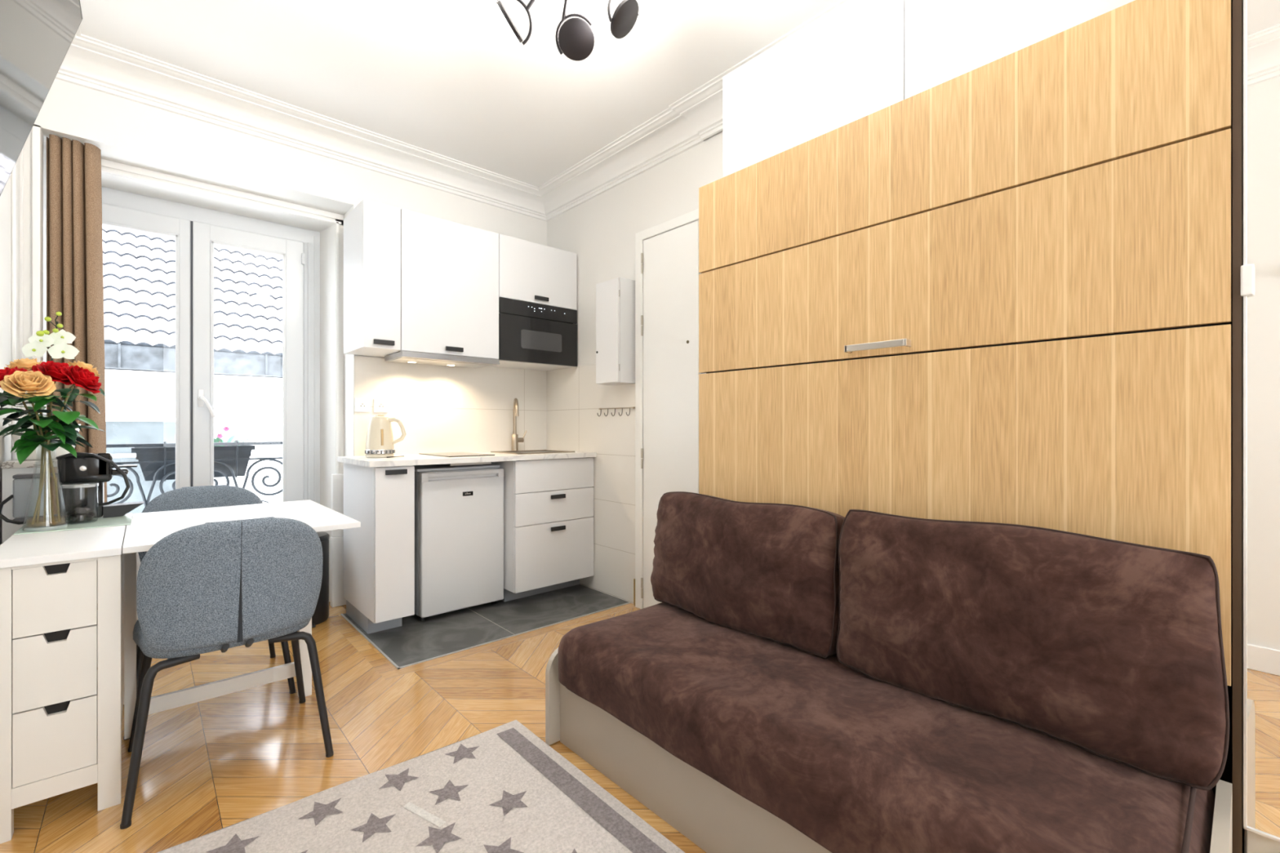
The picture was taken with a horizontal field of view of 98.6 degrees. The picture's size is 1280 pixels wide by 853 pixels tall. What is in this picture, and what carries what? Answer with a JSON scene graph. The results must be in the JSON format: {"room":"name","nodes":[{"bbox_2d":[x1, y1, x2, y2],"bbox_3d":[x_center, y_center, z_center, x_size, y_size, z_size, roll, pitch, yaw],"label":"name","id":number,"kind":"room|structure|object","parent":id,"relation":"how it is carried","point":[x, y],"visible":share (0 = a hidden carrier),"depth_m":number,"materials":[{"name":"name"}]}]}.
{"room":"studio apartment","nodes":[
{"label":"studio apartment","id":0,"kind":"room"},
{"bbox_2d":[0,173,11,545],"bbox_3d":[-0.865,-0.315,0.251,0.150,2.810,6.130,0,0,-42],"label":"wall","id":1,"kind":"structure","parent":0,"point":[6,196],"depth_m":2.13,"materials":[{"name":"white paint"}]},
{"bbox_2d":[11,125,40,459],"bbox_3d":[-2.578,-0.210,2.314,0.065,2.600,0.170,0,0,-42],"label":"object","id":2,"kind":"structure","parent":1,"relation":"attached to","point":[17,173],"depth_m":2.35,"materials":[{"name":"white paint"}]},
{"bbox_2d":[0,0,82,195],"bbox_3d":[-1.133,-0.723,0.877,0.289,0.542,0.980,0,0,-42],"label":"television","id":3,"kind":"object","parent":1,"relation":"attached to","point":[37,36],"visible":1,"depth_m":1.16,"materials":[{"name":"black"}]},
{"bbox_2d":[23,78,546,604],"bbox_3d":[-1.869,-0.315,3.451,3.040,2.810,0.570,0,0,-42],"label":"wall","id":4,"kind":"structure","parent":0,"point":[126,131],"depth_m":2.99,"materials":[{"name":"white paint"}]},
{"bbox_2d":[46,133,106,609],"bbox_3d":[-2.569,-0.113,2.519,0.204,2.370,0.077,0,0,-42],"label":"curtain","id":5,"kind":"object","parent":4,"relation":"hanging from","point":[74,235],"visible":0.42,"depth_m":2.50,"materials":[{"name":"brown fabric"}]},
{"bbox_2d":[101,186,319,621],"bbox_3d":[-2.481,-0.077,3.111,1.196,2.335,0.155,0,0,-42],"label":"window","id":6,"kind":"structure","parent":4,"relation":"in","point":[196,230],"depth_m":3.13,"materials":[{"name":"white plastic"}]},
{"bbox_2d":[101,158,345,607],"bbox_3d":[-2.277,-0.106,2.962,1.250,2.393,0.050,0,0,-42],"label":"trim","id":7,"kind":"structure","parent":4,"relation":"attached to","point":[337,599],"depth_m":3.32,"materials":[{"name":"white paint"}]},
{"bbox_2d":[343,199,400,356],"bbox_3d":[-1.509,-0.810,3.102,0.192,0.780,0.413,0,0,-42],"label":"upper cabinet","id":8,"kind":"object","parent":4,"relation":"attached to","point":[372,229],"visible":1,"depth_m":2.98,"materials":[{"name":"white"}]},
{"bbox_2d":[379,208,498,359],"bbox_3d":[-1.218,-0.810,3.364,0.589,0.780,0.413,0,0,-42],"label":"upper cabinet","id":9,"kind":"object","parent":4,"relation":"attached to","point":[450,269],"visible":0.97,"depth_m":3.21,"materials":[{"name":"white wood"}]},
{"bbox_2d":[384,351,499,368],"bbox_3d":[-1.194,-0.401,3.335,0.584,0.035,0.326,0,0,-42],"label":"extractor hood","id":10,"kind":"object","parent":9,"relation":"attached to","point":[406,357],"visible":1,"depth_m":3.24,"materials":[{"name":"silver metal"}]},
{"bbox_2d":[353,355,546,456],"bbox_3d":[-1.187,0.338,3.676,1.325,1.505,0.008,0,0,-42],"label":"wall tiles","id":11,"kind":"structure","parent":4,"relation":"attached to","point":[440,409],"depth_m":3.62,"materials":[{"name":"white tile"}]},
{"bbox_2d":[354,398,369,412],"bbox_3d":[-1.640,-0.125,3.253,0.082,0.082,0.012,0,0,-42],"label":"power socket","id":12,"kind":"object","parent":11,"relation":"attached to","point":[361,405],"visible":1,"depth_m":3.25,"materials":[{"name":"white plastic"}]},
{"bbox_2d":[373,399,387,413],"bbox_3d":[-1.563,-0.125,3.323,0.082,0.082,0.012,0,0,-42],"label":"power socket","id":13,"kind":"object","parent":11,"relation":"attached to","point":[380,405],"visible":1,"depth_m":3.32,"materials":[{"name":"white plastic"}]},
{"bbox_2d":[487,233,577,370],"bbox_3d":[-0.779,-0.807,3.759,0.590,0.785,0.413,0,0,-42],"label":"upper cabinet","id":14,"kind":"object","parent":4,"relation":"attached to","point":[531,272],"visible":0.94,"depth_m":3.61,"materials":[{"name":"white"}]},
{"bbox_2d":[498,297,577,366],"bbox_3d":[-0.780,-0.611,3.760,0.586,0.389,0.387,0,0,-42],"label":"microwave oven","id":15,"kind":"object","parent":14,"relation":"in","point":[529,331],"visible":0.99,"depth_m":3.60,"materials":[{"name":"black metal"}]},
{"bbox_2d":[0,601,706,852],"bbox_3d":[0.122,1.090,1.240,3.040,0.001,6.280,0,0,-42],"label":"floor","id":16,"kind":"structure","parent":0,"point":[206,766],"depth_m":1.94,"materials":[{"name":"brown wood"}]},
{"bbox_2d":[0,458,57,543],"bbox_3d":[-2.349,0.610,2.178,0.197,0.960,0.300,0,0,-42],"label":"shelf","id":17,"kind":"object","parent":16,"relation":"on","point":[22,486],"visible":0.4,"depth_m":2.04,"materials":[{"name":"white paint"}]},
{"bbox_2d":[8,423,80,460],"bbox_3d":[-2.349,0.059,2.178,0.188,0.139,0.156,0,0,-42],"label":"orchid pot","id":18,"kind":"object","parent":17,"relation":"on","point":[60,451],"visible":0.23,"depth_m":2.12,"materials":[{"name":"white ceramic"}]},
{"bbox_2d":[21,311,79,415],"bbox_3d":[-2.322,-0.207,2.184,0.222,0.504,0.141,0,0,-42],"label":"orchid","id":19,"kind":"object","parent":18,"relation":"in","point":[37,344],"visible":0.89,"depth_m":2.18,"materials":[{"name":"white plant"}]},
{"bbox_2d":[0,499,360,844],"bbox_3d":[-1.631,0.720,2.015,0.903,0.741,0.822,0,0,-42],"label":"table","id":20,"kind":"object","parent":16,"relation":"on","point":[61,714],"visible":0.78,"depth_m":1.54,"materials":[{"name":"white wood"}]},
{"bbox_2d":[13,513,132,534],"bbox_3d":[-2.020,0.347,1.983,0.278,0.003,0.330,0,0,-42],"label":"mat","id":21,"kind":"object","parent":20,"relation":"on","point":[101,522],"visible":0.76,"depth_m":1.96,"materials":[{"name":"white"}]},
{"bbox_2d":[22,438,68,531],"bbox_3d":[-1.999,0.193,1.854,0.106,0.305,0.106,0,0,-42],"label":"glass vase","id":22,"kind":"object","parent":21,"relation":"on","point":[48,526],"visible":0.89,"depth_m":1.83,"materials":[{"name":"grey"}]},
{"bbox_2d":[0,365,76,524],"bbox_3d":[-2.007,0.065,1.819,0.189,0.520,0.272,0,0,-2],"label":"rose","id":23,"kind":"object","parent":22,"relation":"in","point":[22,455],"visible":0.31,"depth_m":1.81,"materials":[{"name":"red plant"}]},
{"bbox_2d":[0,360,82,522],"bbox_3d":[-2.000,0.053,1.848,0.220,0.544,0.170,0,0,22],"label":"rose","id":24,"kind":"object","parent":22,"relation":"in","point":[50,368],"visible":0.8,"depth_m":1.83,"materials":[{"name":"red plant"}]},
{"bbox_2d":[0,358,84,522],"bbox_3d":[-2.032,0.047,1.875,0.207,0.556,0.214,0,0,-42],"label":"rose","id":25,"kind":"object","parent":22,"relation":"in","point":[26,363],"visible":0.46,"depth_m":1.84,"materials":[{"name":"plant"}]},
{"bbox_2d":[0,370,85,523],"bbox_3d":[-1.997,0.072,1.801,0.203,0.506,0.273,0,0,-22],"label":"rose","id":26,"kind":"object","parent":22,"relation":"in","point":[37,385],"visible":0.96,"depth_m":1.76,"materials":[{"name":"orange plant"}]},
{"bbox_2d":[10,364,101,524],"bbox_3d":[-1.958,0.059,1.865,0.218,0.533,0.186,0,0,18],"label":"rose","id":27,"kind":"object","parent":22,"relation":"in","point":[86,380],"visible":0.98,"depth_m":1.84,"materials":[{"name":"red plant"}]},
{"bbox_2d":[18,360,105,521],"bbox_3d":[-1.993,0.046,1.890,0.166,0.559,0.215,0,0,32],"label":"rose","id":28,"kind":"object","parent":22,"relation":"in","point":[82,418],"visible":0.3,"depth_m":1.92,"materials":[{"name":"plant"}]},
{"bbox_2d":[0,452,144,524],"bbox_3d":[-2.094,0.219,2.044,0.377,0.253,0.130,0,0,-42],"label":"coffee machine","id":29,"kind":"object","parent":21,"relation":"on","point":[98,468],"visible":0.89,"depth_m":2.04,"materials":[{"name":"black plastic"}]},
{"bbox_2d":[102,501,144,517],"bbox_3d":[-2.008,0.323,2.144,0.115,0.045,0.075,0,0,-42],"label":"drip tray","id":30,"kind":"object","parent":29,"relation":"on","point":[109,510],"depth_m":2.11,"materials":[{"name":"black plastic"}]},
{"bbox_2d":[60,482,98,522],"bbox_3d":[-2.011,0.275,1.977,0.097,0.140,0.097,0,0,-42],"label":"glass jar","id":31,"kind":"object","parent":21,"relation":"on","point":[79,485],"visible":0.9,"depth_m":1.95,"materials":[{"name":"grey"}]},
{"bbox_2d":[66,507,75,515],"bbox_3d":[-2.028,0.306,1.965,0.032,0.029,0.030,0,0,-15],"label":"pod","id":32,"kind":"object","parent":31,"relation":"in","point":[72,511],"visible":0.7,"depth_m":1.96,"materials":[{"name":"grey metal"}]},
{"bbox_2d":[69,514,77,521],"bbox_3d":[-2.004,0.326,1.956,0.032,0.026,0.032,0,0,-15],"label":"pod","id":33,"kind":"object","parent":31,"relation":"in","point":[73,518],"visible":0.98,"depth_m":1.95,"materials":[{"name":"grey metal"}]},
{"bbox_2d":[74,507,86,515],"bbox_3d":[-1.988,0.303,1.958,0.031,0.030,0.031,0,0,-42],"label":"pod","id":34,"kind":"object","parent":31,"relation":"in","point":[78,511],"visible":1,"depth_m":1.95,"materials":[{"name":"grey metal"}]},
{"bbox_2d":[75,515,87,521],"bbox_3d":[-1.995,0.327,1.965,0.033,0.026,0.031,0,0,-42],"label":"pod","id":35,"kind":"object","parent":31,"relation":"in","point":[80,517],"visible":1,"depth_m":1.96,"materials":[{"name":"grey metal"}]},
{"bbox_2d":[83,507,93,515],"bbox_3d":[-1.995,0.305,1.988,0.032,0.029,0.031,0,0,-42],"label":"pod","id":36,"kind":"object","parent":31,"relation":"in","point":[88,510],"visible":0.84,"depth_m":1.98,"materials":[{"name":"grey metal"}]},
{"bbox_2d":[84,512,95,520],"bbox_3d":[-1.993,0.327,1.991,0.031,0.028,0.031,0,0,-1],"label":"pod","id":37,"kind":"object","parent":31,"relation":"in","point":[90,517],"visible":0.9,"depth_m":1.99,"materials":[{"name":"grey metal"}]},
{"bbox_2d":[123,484,296,740],"bbox_3d":[-1.794,0.680,2.299,0.517,0.820,0.607,0,0,-42],"label":"dining chair","id":38,"kind":"object","parent":16,"relation":"on","point":[217,495],"visible":0.26,"depth_m":2.45,"materials":[{"name":"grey fabric"}]},
{"bbox_2d":[120,516,333,829],"bbox_3d":[-1.337,0.680,1.803,0.517,0.820,0.607,0,0,-41],"label":"dining chair","id":39,"kind":"object","parent":16,"relation":"on","point":[208,587],"visible":1,"depth_m":1.59,"materials":[{"name":"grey fabric"}]},
{"bbox_2d":[311,531,329,627],"bbox_3d":[-1.878,0.847,3.080,0.254,0.487,0.254,0,0,3],"label":"pedal bin","id":40,"kind":"object","parent":16,"relation":"on","point":[321,615],"visible":0.26,"depth_m":3.07,"materials":[{"name":"black"}]},
{"bbox_2d":[156,720,684,852],"bbox_3d":[-0.511,1.084,1.102,1.320,0.012,1.422,0,0,-42],"label":"rug","id":41,"kind":"object","parent":16,"relation":"on","point":[502,788],"visible":1,"depth_m":1.53,"materials":[{"name":"beige fabric"}]},
{"bbox_2d":[340,602,631,669],"bbox_3d":[-0.892,1.098,3.296,1.394,0.024,0.967,0,0,-42],"label":"trim","id":42,"kind":"structure","parent":16,"relation":"on","point":[390,660],"depth_m":2.81,"materials":[{"name":"silver metal"}]},
{"bbox_2d":[545,602,1231,852],"bbox_3d":[0.433,0.882,1.499,0.601,0.415,1.596,0,0,-42],"label":"sofa","id":43,"kind":"object","parent":16,"relation":"on","point":[739,741],"visible":0.82,"depth_m":1.26,"materials":[{"name":"brown fabric"}]},
{"bbox_2d":[650,491,844,657],"bbox_3d":[0.337,0.470,1.912,0.216,0.443,0.778,0,0,-42],"label":"cushion","id":44,"kind":"object","parent":43,"relation":"on","point":[766,571],"visible":0.98,"depth_m":1.77,"materials":[{"name":"brown fabric"}]},
{"bbox_2d":[835,509,1229,790],"bbox_3d":[0.855,0.461,1.332,0.212,0.461,0.784,0,0,-42],"label":"cushion","id":45,"kind":"object","parent":43,"relation":"on","point":[1112,650],"visible":1,"depth_m":1.19,"materials":[{"name":"brown fabric"}]},
{"bbox_2d":[698,0,1244,852],"bbox_3d":[0.908,0.070,1.818,0.568,2.040,1.461,0,0,-42],"label":"bed","id":46,"kind":"object","parent":16,"relation":"on","point":[1006,289],"visible":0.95,"depth_m":1.39,"materials":[{"name":"beige wood"}]},
{"bbox_2d":[723,0,1134,177],"bbox_3d":[0.923,-1.205,1.831,0.534,0.500,1.461,0,0,-42],"label":"wall cabinet","id":47,"kind":"object","parent":46,"relation":"on","point":[860,59],"visible":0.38,"depth_m":1.84,"materials":[{"name":"white"}]},
{"bbox_2d":[1240,0,1279,852],"bbox_3d":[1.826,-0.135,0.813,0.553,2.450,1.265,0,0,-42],"label":"mirror","id":48,"kind":"object","parent":16,"relation":"on","point":[1260,268],"visible":1,"depth_m":1.09,"materials":[{"name":"beige"}]},
{"bbox_2d":[79,0,840,186],"bbox_3d":[0.172,-1.720,1.184,3.040,0.100,6.130,0,0,-42],"label":"ceiling","id":49,"kind":"structure","parent":0,"point":[451,78],"depth_m":2.50,"materials":[{"name":"white paint"}]},
{"bbox_2d":[496,0,638,60],"bbox_3d":[-0.177,-1.450,1.676,0.453,0.438,0.450,0,0,-27],"label":"ceiling lamp","id":50,"kind":"object","parent":49,"relation":"attached to","point":[575,38],"visible":1,"depth_m":1.81,"materials":[{"name":"black metal"}]},
{"bbox_2d":[497,4,519,41],"bbox_3d":[-0.419,-1.283,1.751,0.054,0.097,0.110,0,0,10],"label":"ceiling light","id":51,"kind":"object","parent":50,"relation":"attached to","point":[503,11],"depth_m":1.71,"materials":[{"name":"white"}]},
{"bbox_2d":[328,603,635,679],"bbox_3d":[-0.894,1.090,3.243,1.468,0.001,1.043,0,0,-42],"label":"floor","id":52,"kind":"structure","parent":0,"point":[384,668],"depth_m":2.75,"materials":[{"name":"brown wood"}]},
{"bbox_2d":[342,584,628,666],"bbox_3d":[-0.893,1.099,3.303,1.387,0.022,0.957,0,0,-42],"label":"floor","id":53,"kind":"structure","parent":0,"point":[415,641],"depth_m":3.06,"materials":[{"name":"tile"}]},
{"bbox_2d":[343,462,414,634],"bbox_3d":[-1.441,0.645,3.028,0.194,0.885,0.613,0,0,-42],"label":"base cabinet","id":54,"kind":"object","parent":53,"relation":"on","point":[379,555],"visible":0.98,"depth_m":2.84,"materials":[{"name":"white"}]},
{"bbox_2d":[413,464,503,621],"bbox_3d":[-1.164,0.663,3.353,0.506,0.850,0.458,0,0,-42],"label":"fridge","id":55,"kind":"object","parent":53,"relation":"on","point":[459,509],"visible":0.88,"depth_m":3.16,"materials":[{"name":"grey metal"}]},
{"bbox_2d":[489,457,593,601],"bbox_3d":[-0.713,0.645,3.684,0.589,0.885,0.613,0,0,-42],"label":"base cabinet","id":56,"kind":"object","parent":53,"relation":"on","point":[548,504],"visible":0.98,"depth_m":3.43,"materials":[{"name":"white"}]},
{"bbox_2d":[337,451,596,467],"bbox_3d":[-1.015,0.188,3.411,1.406,0.029,0.613,0,0,-42],"label":"countertop","id":57,"kind":"structure","parent":56,"relation":"on","point":[407,460],"depth_m":3.07,"materials":[{"name":"stone"}]},
{"bbox_2d":[364,414,405,457],"bbox_3d":[-1.444,0.053,3.103,0.193,0.240,0.163,0,0,-42],"label":"kettle","id":58,"kind":"object","parent":57,"relation":"on","point":[380,442],"visible":0.99,"depth_m":3.05,"materials":[{"name":"beige plastic"}]},
{"bbox_2d":[364,449,395,453],"bbox_3d":[-1.438,0.141,3.070,0.157,0.018,0.080,0,0,-42],"label":"decorative letters","id":59,"kind":"object","parent":58,"relation":"attached to","point":[367,451],"depth_m":3.04,"materials":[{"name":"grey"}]},
{"bbox_2d":[418,452,494,466],"bbox_3d":[-1.123,0.196,3.362,0.280,0.057,0.460,0,0,-42],"label":"cooktop","id":60,"kind":"object","parent":57,"relation":"in","point":[442,454],"visible":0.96,"depth_m":3.25,"materials":[{"name":"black glass"}]},
{"bbox_2d":[511,398,526,450],"bbox_3d":[-0.859,-0.011,3.811,0.099,0.369,0.205,0,0,5],"label":"faucet","id":61,"kind":"object","parent":57,"relation":"on","point":[515,439],"visible":0.94,"depth_m":3.84,"materials":[{"name":"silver metal"}]},
{"bbox_2d":[490,449,574,461],"bbox_3d":[-0.720,0.248,3.699,0.430,0.163,0.370,0,0,-42],"label":"sink","id":62,"kind":"object","parent":57,"relation":"in","point":[529,451],"visible":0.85,"depth_m":3.75,"materials":[{"name":"silver metal"}]},
{"bbox_2d":[546,130,723,373],"bbox_3d":[1.208,-0.315,2.118,0.150,2.810,6.130,0,0,-42],"label":"wall","id":63,"kind":"structure","parent":0,"point":[602,230],"depth_m":3.48,"materials":[{"name":"white paint"}]},
{"bbox_2d":[55,0,849,221],"bbox_3d":[0.272,-1.603,1.073,2.640,0.135,5.830,0,0,-42],"label":"trim","id":64,"kind":"structure","parent":63,"relation":"attached to","point":[89,62],"depth_m":3.00,"materials":[{"name":"white paint"}]},
{"bbox_2d":[546,364,635,604],"bbox_3d":[-0.350,0.338,3.730,0.008,1.505,1.032,0,0,-42],"label":"wall tiles","id":65,"kind":"structure","parent":63,"relation":"attached to","point":[574,398],"depth_m":3.59,"materials":[{"name":"white tile"}]},
{"bbox_2d":[596,406,635,416],"bbox_3d":[-0.160,-0.092,3.482,0.042,0.055,0.350,0,0,-42],"label":"hook rail","id":66,"kind":"object","parent":65,"relation":"attached to","point":[633,407],"visible":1,"depth_m":3.48,"materials":[{"name":"silver metal"}]},
{"bbox_2d":[595,277,635,385],"bbox_3d":[-0.143,-0.575,3.389,0.157,0.626,0.225,0,0,-42],"label":"upper cabinet","id":67,"kind":"object","parent":63,"relation":"attached to","point":[615,297],"visible":0.93,"depth_m":3.32,"materials":[{"name":"white"}]},
{"bbox_2d":[633,208,701,608],"bbox_3d":[0.152,-0.037,3.143,0.048,2.255,0.523,0,0,-42],"label":"door","id":68,"kind":"structure","parent":63,"relation":"in","point":[667,273],"depth_m":3.15,"materials":[{"name":"white paint"}]},
{"bbox_3d":[-2.688,1.160,3.433,2.400,0.100,0.500,0,0,-42],"label":"floor","id":69,"kind":"structure","parent":0,"visible":0},
{"bbox_2d":[106,441,282,507],"bbox_3d":[-2.658,0.604,3.326,2.300,1.012,0.040,0,0,-42],"label":"balcony railing","id":70,"kind":"object","parent":69,"relation":"on","point":[243,443],"visible":0.3,"depth_m":3.24,"materials":[{"name":"grey metal"}]},
{"bbox_2d":[131,440,255,481],"bbox_3d":[-2.718,0.202,3.373,0.585,0.238,0.241,0,0,-42],"label":"flower planter","id":71,"kind":"object","parent":70,"relation":"hanging from","point":[164,453],"visible":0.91,"depth_m":3.27,"materials":[{"name":"grey plastic"}]},
{"bbox_2d":[213,426,250,446],"bbox_3d":[-2.630,0.079,3.517,0.133,0.162,0.256,0,0,34],"label":"plant","id":72,"kind":"object","parent":71,"relation":"on","point":[219,436],"visible":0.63,"depth_m":3.48,"materials":[{"name":"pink plant"}]},
{"label":"outside","id":73,"kind":"structure","parent":0,"visible":0},
{"bbox_2d":[102,225,282,513],"bbox_3d":[-8.026,-0.027,11.156,17.000,10.234,3.922,0,0,-42],"label":"building","id":74,"kind":"structure","parent":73,"point":[139,268],"depth_m":9.68,"materials":[{"name":"metal"}]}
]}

